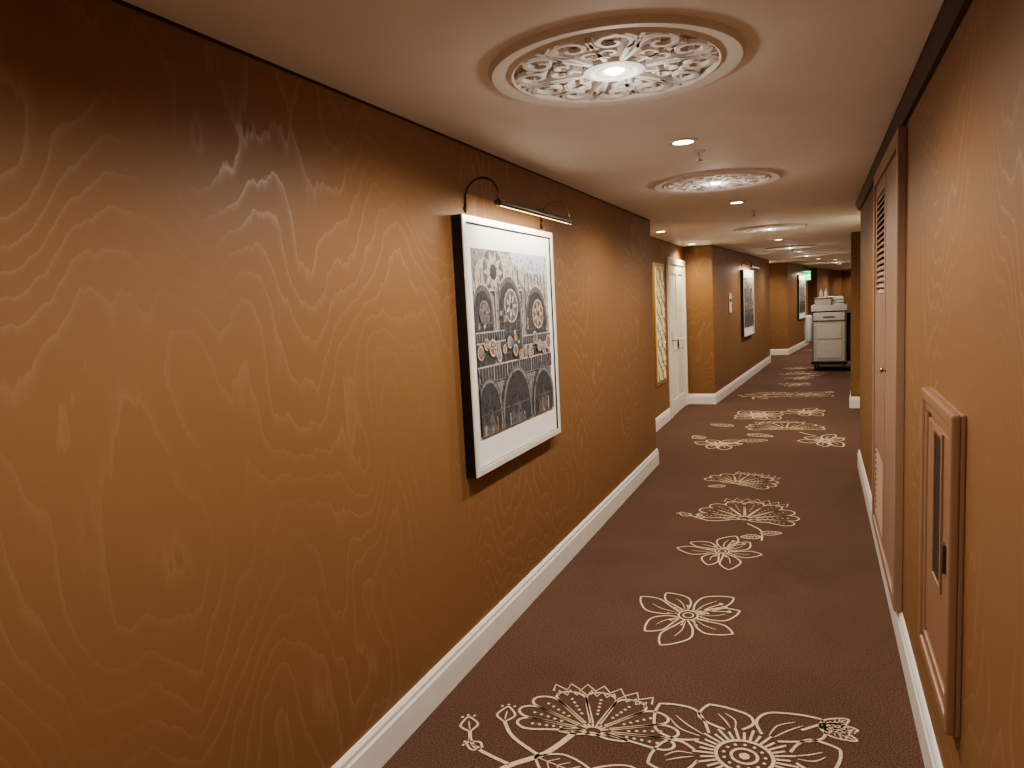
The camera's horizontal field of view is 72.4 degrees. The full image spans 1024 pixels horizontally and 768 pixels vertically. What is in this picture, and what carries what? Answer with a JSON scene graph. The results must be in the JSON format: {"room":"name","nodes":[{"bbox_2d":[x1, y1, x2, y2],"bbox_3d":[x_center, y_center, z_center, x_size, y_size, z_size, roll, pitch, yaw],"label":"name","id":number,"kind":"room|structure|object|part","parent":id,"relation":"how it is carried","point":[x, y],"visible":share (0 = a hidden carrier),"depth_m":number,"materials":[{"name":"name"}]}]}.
{"room":"hotel corridor","nodes":[
{"label":"hotel corridor","id":0,"kind":"room"},
{"bbox_2d":[0,0,1023,767],"bbox_3d":[6.033,-1.303,12.802,6.000,2.330,35.400,0,7,24],"label":"wall","id":1,"kind":"structure","parent":0,"point":[242,520],"depth_m":1.89,"materials":[{"name":"wood"}]},
{"bbox_2d":[112,0,768,260],"bbox_3d":[1.262,-1.553,6.779,0.660,0.008,20.704,0,7,25],"label":"trim","id":2,"kind":"structure","parent":1,"relation":"attached to","point":[121,2],"depth_m":2.20,"materials":[{"name":"brown wood"}]},
{"bbox_2d":[331,408,670,767],"bbox_3d":[-0.265,1.167,3.417,0.388,0.155,12.720,0,7,24],"label":"baseboard","id":3,"kind":"structure","parent":1,"relation":"attached to","point":[381,742],"depth_m":3.16,"materials":[{"name":"paint"}]},
{"bbox_2d":[451,176,572,477],"bbox_3d":[0.068,-0.306,3.525,0.182,1.321,1.120,0,7,24],"label":"framed picture","id":4,"kind":"object","parent":1,"relation":"attached to","point":[504,272],"visible":1,"depth_m":3.39,"materials":[{"name":"white paper"}]},
{"bbox_3d":[-0.205,-0.154,3.064,0.049,1.094,0.028,0,7,24],"label":"frame","id":5,"kind":"part","parent":4,"relation":"part of","materials":[{"name":"black paint"}]},
{"bbox_3d":[-0.180,-0.154,3.053,0.006,1.094,0.028,0,7,24],"label":"frame","id":6,"kind":"part","parent":4,"relation":"part of","materials":[{"name":"wood"}]},
{"bbox_3d":[-0.019,-0.777,3.494,0.049,0.028,1.110,0,7,24],"label":"frame","id":7,"kind":"part","parent":4,"relation":"part of","materials":[{"name":"black paint"}]},
{"bbox_3d":[0.006,-0.777,3.483,0.006,0.028,1.110,0,7,24],"label":"frame","id":8,"kind":"part","parent":4,"relation":"part of","materials":[{"name":"white metal"}]},
{"bbox_3d":[0.039,0.336,3.618,0.049,0.028,1.110,0,7,24],"label":"frame","id":9,"kind":"part","parent":4,"relation":"part of","materials":[{"name":"black paint"}]},
{"bbox_2d":[470,247,553,437],"bbox_3d":[0.029,-0.235,3.546,0.011,0.850,0.940,0,7,24],"label":"art print","id":10,"kind":"object","parent":4,"relation":"attached to","point":[509,288],"depth_m":3.46},
{"bbox_2d":[464,176,572,224],"bbox_3d":[0.063,-0.902,3.518,0.182,0.136,0.990,0,7,24],"label":"lamp","id":11,"kind":"object","parent":4,"relation":"attached to","point":[498,202],"depth_m":3.28,"materials":[{"name":"brown metal"}]},
{"bbox_3d":[0.064,0.336,3.607,0.006,0.028,1.110,0,7,24],"label":"frame","id":12,"kind":"part","parent":4,"relation":"part of","materials":[{"name":"white wood"}]},
{"bbox_3d":[0.225,-0.287,4.048,0.049,1.094,0.028,0,7,24],"label":"frame","id":13,"kind":"part","parent":4,"relation":"part of","materials":[{"name":"black paint"}]},
{"bbox_3d":[0.250,-0.287,4.037,0.006,1.094,0.028,0,7,24],"label":"frame","id":14,"kind":"part","parent":4,"relation":"part of","materials":[{"name":"white wood"}]},
{"bbox_2d":[652,262,666,386],"bbox_3d":[1.836,-0.741,8.686,0.026,1.500,0.600,0,7,24],"label":"wall panel","id":15,"kind":"object","parent":1,"relation":"attached to","point":[654,265],"visible":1,"depth_m":8.54,"materials":[{"name":"gold metal"}]},
{"bbox_2d":[656,267,659,282],"bbox_3d":[1.771,-1.322,8.505,0.016,0.194,0.214,0,7,24],"label":"lattice","id":16,"kind":"object","parent":15,"relation":"attached to","point":[657,267],"visible":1,"depth_m":8.48,"materials":[{"name":"gold metal"}]},
{"bbox_2d":[656,284,660,299],"bbox_3d":[1.782,-1.124,8.527,0.016,0.194,0.214,0,7,24],"label":"lattice","id":17,"kind":"object","parent":15,"relation":"attached to","point":[657,284],"visible":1,"depth_m":8.50,"materials":[{"name":"gold metal"}]},
{"bbox_2d":[657,300,660,315],"bbox_3d":[1.792,-0.925,8.549,0.016,0.194,0.214,0,7,24],"label":"lattice","id":18,"kind":"object","parent":15,"relation":"attached to","point":[658,300],"visible":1,"depth_m":8.52,"materials":[{"name":"gold metal"}]},
{"bbox_2d":[658,349,661,364],"bbox_3d":[1.823,-0.330,8.615,0.016,0.194,0.214,0,7,24],"label":"lattice","id":19,"kind":"object","parent":15,"relation":"attached to","point":[660,349],"visible":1,"depth_m":8.60,"materials":[{"name":"gold metal"}]},
{"bbox_2d":[658,333,661,348],"bbox_3d":[1.813,-0.528,8.593,0.016,0.194,0.214,0,7,24],"label":"lattice","id":20,"kind":"object","parent":15,"relation":"attached to","point":[659,333],"visible":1,"depth_m":8.57,"materials":[{"name":"gold metal"}]},
{"bbox_2d":[659,366,662,380],"bbox_3d":[1.833,-0.131,8.637,0.016,0.194,0.214,0,7,24],"label":"lattice","id":21,"kind":"object","parent":15,"relation":"attached to","point":[660,366],"visible":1,"depth_m":8.63,"materials":[{"name":"gold metal"}]},
{"bbox_2d":[660,268,663,282],"bbox_3d":[1.867,-1.352,8.723,0.016,0.194,0.214,0,7,24],"label":"lattice","id":22,"kind":"object","parent":15,"relation":"attached to","point":[661,268],"visible":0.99,"depth_m":8.73,"materials":[{"name":"gold metal"}]},
{"bbox_2d":[666,257,673,418],"bbox_3d":[2.081,-0.596,9.234,0.035,2.125,0.085,0,7,24],"label":"door frame","id":23,"kind":"structure","parent":1,"relation":"attached to","point":[667,258],"depth_m":9.20,"materials":[{"name":"paint"}]},
{"bbox_2d":[669,257,686,414],"bbox_3d":[2.316,-0.673,9.772,0.035,2.115,1.100,0,7,24],"label":"door","id":24,"kind":"structure","parent":1,"relation":"in","point":[676,265],"depth_m":9.79,"materials":[{"name":"paint"}]},
{"bbox_3d":[2.118,-0.571,9.328,0.014,2.030,0.110,0,7,24],"label":"stile","id":25,"kind":"part","parent":24,"relation":"part of","materials":[{"name":"white wood"}]},
{"bbox_3d":[2.190,-1.043,9.508,0.010,0.840,0.330,0,7,24],"label":"panel","id":26,"kind":"part","parent":24,"relation":"part of","materials":[{"name":"white wood"}]},
{"bbox_3d":[2.238,-0.130,9.610,0.010,0.600,0.330,0,7,24],"label":"panel","id":27,"kind":"part","parent":24,"relation":"part of","materials":[{"name":"white wood"}]},
{"bbox_3d":[2.265,-1.579,9.673,0.014,0.120,0.880,0,7,24],"label":"rail","id":28,"kind":"part","parent":24,"relation":"part of","materials":[{"name":"paint"}]},
{"bbox_3d":[2.312,-0.676,9.773,0.014,1.700,0.100,0,7,24],"label":"mullion","id":29,"kind":"part","parent":24,"relation":"part of","materials":[{"name":"white wood"}]},
{"bbox_3d":[2.318,-0.557,9.787,0.014,0.140,0.880,0,7,24],"label":"middle rail","id":30,"kind":"part","parent":24,"relation":"part of","materials":[{"name":"white wood"}]},
{"bbox_3d":[2.362,0.272,9.879,0.014,0.210,0.880,0,7,24],"label":"bottom rail","id":31,"kind":"part","parent":24,"relation":"part of","materials":[{"name":"white wood"}]},
{"bbox_3d":[2.385,-1.103,9.954,0.010,0.840,0.330,0,7,24],"label":"panel","id":32,"kind":"part","parent":24,"relation":"part of","materials":[{"name":"white wood"}]},
{"bbox_3d":[2.433,-0.190,10.055,0.010,0.600,0.330,0,7,24],"label":"panel","id":33,"kind":"part","parent":24,"relation":"part of","materials":[{"name":"white wood"}]},
{"bbox_3d":[2.511,-0.692,10.229,0.014,2.030,0.110,0,7,24],"label":"stile","id":34,"kind":"part","parent":24,"relation":"part of","materials":[{"name":"white wood"}]},
{"bbox_2d":[683,261,688,404],"bbox_3d":[2.552,-0.741,10.311,0.035,2.125,0.085,0,7,24],"label":"door frame","id":35,"kind":"structure","parent":1,"relation":"attached to","point":[684,261],"depth_m":10.30,"materials":[{"name":"paint"}]},
{"bbox_2d":[688,356,770,403],"bbox_3d":[4.370,-0.190,13.421,0.422,0.155,6.855,0,7,27],"label":"baseboard","id":36,"kind":"structure","parent":1,"relation":"attached to","point":[717,397],"depth_m":11.14,"materials":[{"name":"paint"}]},
{"bbox_2d":[728,293,731,313],"bbox_3d":[3.572,-1.322,11.456,0.017,0.340,0.260,0,7,27],"label":"room sign","id":37,"kind":"object","parent":1,"relation":"attached to","point":[729,294],"visible":1,"depth_m":11.43,"materials":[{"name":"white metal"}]},
{"bbox_2d":[740,260,760,336],"bbox_3d":[4.433,-1.591,12.968,0.182,1.371,1.260,0,7,27],"label":"framed picture","id":38,"kind":"object","parent":1,"relation":"attached to","point":[746,276],"visible":1,"depth_m":12.85,"materials":[{"name":"black paint"}]},
{"bbox_3d":[4.101,-1.431,12.462,0.049,1.144,0.028,0,7,27],"label":"frame","id":39,"kind":"part","parent":38,"relation":"part of","materials":[{"name":"black paint"}]},
{"bbox_3d":[4.126,-1.431,12.450,0.006,1.144,0.028,0,7,27],"label":"frame","id":40,"kind":"part","parent":38,"relation":"part of","materials":[{"name":"white wood"}]},
{"bbox_2d":[744,277,753,327],"bbox_3d":[4.395,-1.521,12.991,0.011,0.900,1.080,0,7,27],"label":"art print","id":41,"kind":"object","parent":38,"relation":"attached to","point":[748,281],"depth_m":12.98},
{"bbox_2d":[770,341,808,354],"bbox_3d":[9.952,-1.565,23.144,0.581,0.155,12.778,1,7,31],"label":"baseboard","id":42,"kind":"structure","parent":1,"relation":"attached to","point":[789,351],"depth_m":17.95,"materials":[{"name":"paint"}]},
{"bbox_2d":[797,269,809,318],"bbox_3d":[8.179,-2.527,19.611,0.182,1.371,1.310,1,7,30],"label":"framed picture","id":43,"kind":"object","parent":1,"relation":"attached to","point":[801,283],"visible":1,"depth_m":19.51,"materials":[{"name":"black paint"}]},
{"bbox_3d":[7.809,-2.365,19.102,0.049,1.144,0.028,1,7,30],"label":"frame","id":44,"kind":"part","parent":43,"relation":"part of","materials":[{"name":"black paint"}]},
{"bbox_2d":[799,280,804,312],"bbox_3d":[8.142,-2.457,19.637,0.011,0.900,1.130,1,7,30],"label":"art print","id":45,"kind":"object","parent":43,"relation":"attached to","point":[801,282],"depth_m":19.60},
{"bbox_3d":[8.463,-2.519,20.183,0.006,1.144,0.028,1,7,30],"label":"frame","id":46,"kind":"part","parent":43,"relation":"part of","materials":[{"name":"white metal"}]},
{"bbox_2d":[849,391,859,407],"bbox_3d":[9.520,-1.000,18.279,0.691,0.155,22.086,0,7,29],"label":"baseboard","id":47,"kind":"structure","parent":1,"relation":"attached to","point":[854,402],"depth_m":9.39,"materials":[{"name":"paint"}]},
{"bbox_2d":[872,126,906,611],"bbox_3d":[1.937,-0.110,3.647,0.054,2.100,1.400,0,7,24],"label":"louvered door","id":48,"kind":"structure","parent":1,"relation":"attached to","point":[890,178],"depth_m":3.34,"materials":[{"name":"paint"}]},
{"bbox_3d":[2.118,0.819,4.020,0.025,0.045,0.515,0,7,24],"label":"rail","id":49,"kind":"part","parent":48,"relation":"part of","materials":[{"name":"paint"}]},
{"bbox_3d":[2.072,-0.052,3.923,0.025,0.900,0.515,0,7,24],"label":"panel","id":50,"kind":"part","parent":48,"relation":"part of","materials":[{"name":"paint"}]},
{"bbox_3d":[2.019,-1.079,3.808,0.025,0.070,0.515,0,7,24],"label":"rail","id":51,"kind":"part","parent":48,"relation":"part of","materials":[{"name":"paint"}]},
{"bbox_3d":[1.999,0.908,3.757,0.035,0.050,1.260,0,7,24],"label":"sill","id":52,"kind":"part","parent":48,"relation":"part of","materials":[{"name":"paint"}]},
{"bbox_2d":[857,449,942,767],"bbox_3d":[1.385,1.259,1.818,0.428,0.155,11.100,0,7,24],"label":"baseboard","id":53,"kind":"structure","parent":1,"relation":"attached to","point":[930,754],"depth_m":2.73,"materials":[{"name":"paint"}]},
{"bbox_2d":[855,0,972,209],"bbox_3d":[1.748,-1.112,2.855,0.439,0.065,13.857,0,7,25],"label":"crown molding","id":54,"kind":"structure","parent":1,"relation":"attached to","point":[951,14],"depth_m":2.25,"materials":[{"name":"brown wood"}]},
{"bbox_2d":[918,387,966,737],"bbox_3d":[1.255,0.471,2.060,0.034,0.860,0.570,0,7,24],"label":"fire extinguisher cabinet","id":55,"kind":"object","parent":1,"relation":"attached to","point":[943,425],"visible":1,"depth_m":1.94,"materials":[{"name":"paint"}]},
{"bbox_3d":[1.356,0.438,2.306,0.022,0.860,0.035,0,7,24],"label":"moulding","id":56,"kind":"part","parent":55,"relation":"part of","materials":[{"name":"paint"}]},
{"bbox_3d":[1.347,0.442,2.275,0.014,0.790,0.030,0,7,24],"label":"step moulding","id":57,"kind":"part","parent":55,"relation":"part of","materials":[{"name":"paint"}]},
{"bbox_3d":[1.271,0.880,2.108,0.022,0.035,0.500,0,7,24],"label":"moulding","id":58,"kind":"part","parent":55,"relation":"part of","materials":[{"name":"paint"}]},
{"bbox_3d":[1.273,0.848,2.103,0.014,0.030,0.440,0,7,24],"label":"step moulding","id":59,"kind":"part","parent":55,"relation":"part of","materials":[{"name":"paint"}]},
{"bbox_3d":[1.263,0.350,2.098,0.006,0.460,0.016,0,7,24],"label":"slot trim","id":60,"kind":"part","parent":55,"relation":"part of","materials":[{"name":"paint"}]},
{"bbox_3d":[1.246,0.579,2.057,0.006,0.016,0.128,0,7,24],"label":"slot trim","id":61,"kind":"part","parent":55,"relation":"part of","materials":[{"name":"paint"}]},
{"bbox_3d":[1.255,0.471,2.060,0.010,0.690,0.400,0,7,24],"label":"door","id":62,"kind":"part","parent":55,"relation":"part of","materials":[{"name":"paint"}]},
{"bbox_3d":[1.234,0.093,2.019,0.014,0.030,0.440,0,7,24],"label":"step moulding","id":63,"kind":"part","parent":55,"relation":"part of","materials":[{"name":"paint"}]},
{"bbox_3d":[1.223,0.139,2.008,0.006,0.016,0.128,0,7,24],"label":"slot trim","id":64,"kind":"part","parent":55,"relation":"part of","materials":[{"name":"paint"}]},
{"bbox_3d":[1.229,0.061,2.017,0.022,0.035,0.500,0,7,24],"label":"moulding","id":65,"kind":"part","parent":55,"relation":"part of","materials":[{"name":"paint"}]},
{"bbox_3d":[1.206,0.368,1.967,0.006,0.460,0.016,0,7,24],"label":"slot trim","id":66,"kind":"part","parent":55,"relation":"part of","materials":[{"name":"paint"}]},
{"bbox_3d":[1.144,0.503,1.819,0.022,0.860,0.035,0,7,24],"label":"moulding","id":67,"kind":"part","parent":55,"relation":"part of","materials":[{"name":"paint"}]},
{"bbox_2d":[123,0,943,269],"bbox_3d":[5.931,-2.497,12.577,6.000,0.100,35.600,0,7,24],"label":"ceiling","id":68,"kind":"structure","parent":0,"point":[815,93],"depth_m":2.51,"materials":[{"name":"paint"}]},
{"bbox_2d":[488,14,746,107],"bbox_3d":[0.321,-0.985,2.201,0.791,0.024,0.791,0,7,24],"label":"light","id":69,"kind":"object","parent":68,"relation":"attached to","point":[626,59],"depth_m":2.11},
{"bbox_2d":[668,137,697,145],"bbox_3d":[0.806,-1.141,3.299,0.140,0.008,0.140,0,7,24],"label":"recessed light","id":70,"kind":"object","parent":68,"relation":"in","point":[688,140],"visible":1,"depth_m":3.29,"materials":[{"name":"white plastic"}]},
{"bbox_2d":[692,149,705,161],"bbox_3d":[0.946,-1.155,3.544,0.068,0.050,0.068,0,7,24],"label":"sprinkler","id":71,"kind":"object","parent":68,"relation":"attached to","point":[699,151],"visible":1,"depth_m":3.53,"materials":[{"name":"white metal"}]},
{"bbox_2d":[653,168,780,193],"bbox_3d":[1.305,-1.292,4.490,0.791,0.024,0.791,0,7,24],"label":"light","id":72,"kind":"object","parent":68,"relation":"attached to","point":[740,178],"depth_m":4.42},
{"bbox_2d":[728,201,745,203],"bbox_3d":[1.791,-1.446,5.577,0.140,0.008,0.140,0,7,24],"label":"recessed light","id":73,"kind":"object","parent":68,"relation":"in","point":[732,202],"visible":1,"depth_m":5.57,"materials":[{"name":"white plastic"}]},
{"bbox_2d":[733,223,806,232],"bbox_3d":[2.923,-1.761,7.942,0.791,0.024,0.791,0,7,24],"label":"light","id":74,"kind":"object","parent":68,"relation":"attached to","point":[788,226],"depth_m":7.86,"materials":[{"name":"white"}]},
{"bbox_2d":[765,244,815,249],"bbox_3d":[4.586,-2.250,11.548,0.791,0.024,0.791,0,7,24],"label":"light","id":75,"kind":"object","parent":68,"relation":"attached to","point":[809,245],"depth_m":11.45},
{"bbox_2d":[786,253,826,257],"bbox_3d":[6.081,-2.653,14.469,0.791,0.024,0.791,0,7,24],"label":"light","id":76,"kind":"object","parent":68,"relation":"attached to","point":[818,254],"depth_m":14.34,"materials":[{"name":"white"}]},
{"bbox_2d":[803,265,810,280],"bbox_3d":[8.376,-3.193,20.121,0.400,0.440,0.064,-1,7,21],"label":"exit sign","id":77,"kind":"object","parent":68,"relation":"hanging from","point":[807,276],"visible":0.34,"depth_m":20.07,"materials":[{"name":"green plastic"}]},
{"bbox_2d":[821,261,850,263],"bbox_3d":[8.722,-3.278,18.839,0.791,0.024,0.791,0,7,24],"label":"light","id":78,"kind":"object","parent":68,"relation":"attached to","point":[832,261],"depth_m":18.71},
{"bbox_2d":[382,343,924,767],"bbox_3d":[6.056,-0.085,12.845,6.000,0.100,35.600,0,7,24],"label":"floor","id":79,"kind":"structure","parent":0,"point":[813,630],"depth_m":3.45,"materials":[{"name":"brown carpet"}]},
{"bbox_2d":[459,472,858,767],"bbox_3d":[0.480,1.302,2.538,1.428,0.001,8.328,0,7,24],"label":"carpet","id":80,"kind":"object","parent":79,"relation":"on","point":[822,725],"visible":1,"depth_m":2.65,"materials":[{"name":"beige carpet"}]},
{"bbox_2d":[692,408,844,449],"bbox_3d":[3.111,0.506,8.443,1.595,0.001,2.916,0,7,24],"label":"carpet","id":81,"kind":"object","parent":79,"relation":"on","point":[803,410],"visible":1,"depth_m":8.14,"materials":[{"name":"beige carpet"}]},
{"bbox_2d":[740,367,833,398],"bbox_3d":[5.032,-0.069,12.703,1.428,0.001,4.886,0,7,24],"label":"carpet","id":82,"kind":"object","parent":79,"relation":"on","point":[806,383],"visible":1,"depth_m":11.19,"materials":[{"name":"beige carpet"}]},
{"bbox_2d":[804,289,850,370],"bbox_3d":[6.444,-1.120,14.176,0.948,1.620,1.162,0,7,27],"label":"cart","id":83,"kind":"object","parent":79,"relation":"on","point":[830,340],"visible":0.98,"depth_m":13.71,"materials":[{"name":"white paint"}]},
{"bbox_3d":[5.954,-0.948,13.858,0.030,1.040,0.040,0,7,27],"label":"corner post","id":84,"kind":"part","parent":83,"relation":"part of","materials":[{"name":"grey metal"}]},
{"bbox_3d":[6.168,-1.701,13.867,0.320,0.030,0.390,0,7,27],"label":"organizer lid","id":85,"kind":"part","parent":83,"relation":"part of","materials":[{"name":"white plastic"}]},
{"bbox_3d":[6.396,-1.379,14.079,0.560,0.160,0.970,0,7,27],"label":"drawer","id":86,"kind":"part","parent":83,"relation":"part of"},
{"bbox_2d":[811,308,847,311],"bbox_3d":[6.401,-1.501,14.088,0.640,0.040,1.060,0,7,27],"label":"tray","id":87,"kind":"object","parent":83,"relation":"on","point":[812,309],"depth_m":13.65,"materials":[{"name":"white plastic"}]},
{"bbox_3d":[6.223,-0.838,13.736,0.560,0.780,0.015,0,7,27],"label":"panel","id":88,"kind":"part","parent":83,"relation":"part of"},
{"bbox_2d":[834,297,844,299],"bbox_3d":[6.422,-1.677,13.737,0.190,0.050,0.320,0,7,27],"label":"towel","id":89,"kind":"object","parent":83,"relation":"on","point":[836,298],"depth_m":13.60,"materials":[{"name":"white fabric"}]},
{"bbox_2d":[834,300,844,302],"bbox_3d":[6.425,-1.622,13.743,0.190,0.050,0.320,0,7,27],"label":"towel","id":90,"kind":"object","parent":83,"relation":"on","point":[836,301],"depth_m":13.61,"materials":[{"name":"white fabric"}]},
{"bbox_3d":[6.482,-0.946,13.594,0.030,1.040,0.040,0,7,27],"label":"corner post","id":91,"kind":"part","parent":83,"relation":"part of","materials":[{"name":"black metal"}]},
{"bbox_2d":[842,270,850,320],"bbox_3d":[12.989,-3.440,28.717,6.000,2.330,0.400,0,7,24],"label":"wall","id":92,"kind":"structure","parent":0,"point":[846,274],"depth_m":28.22,"materials":[{"name":"wood"}]}
]}

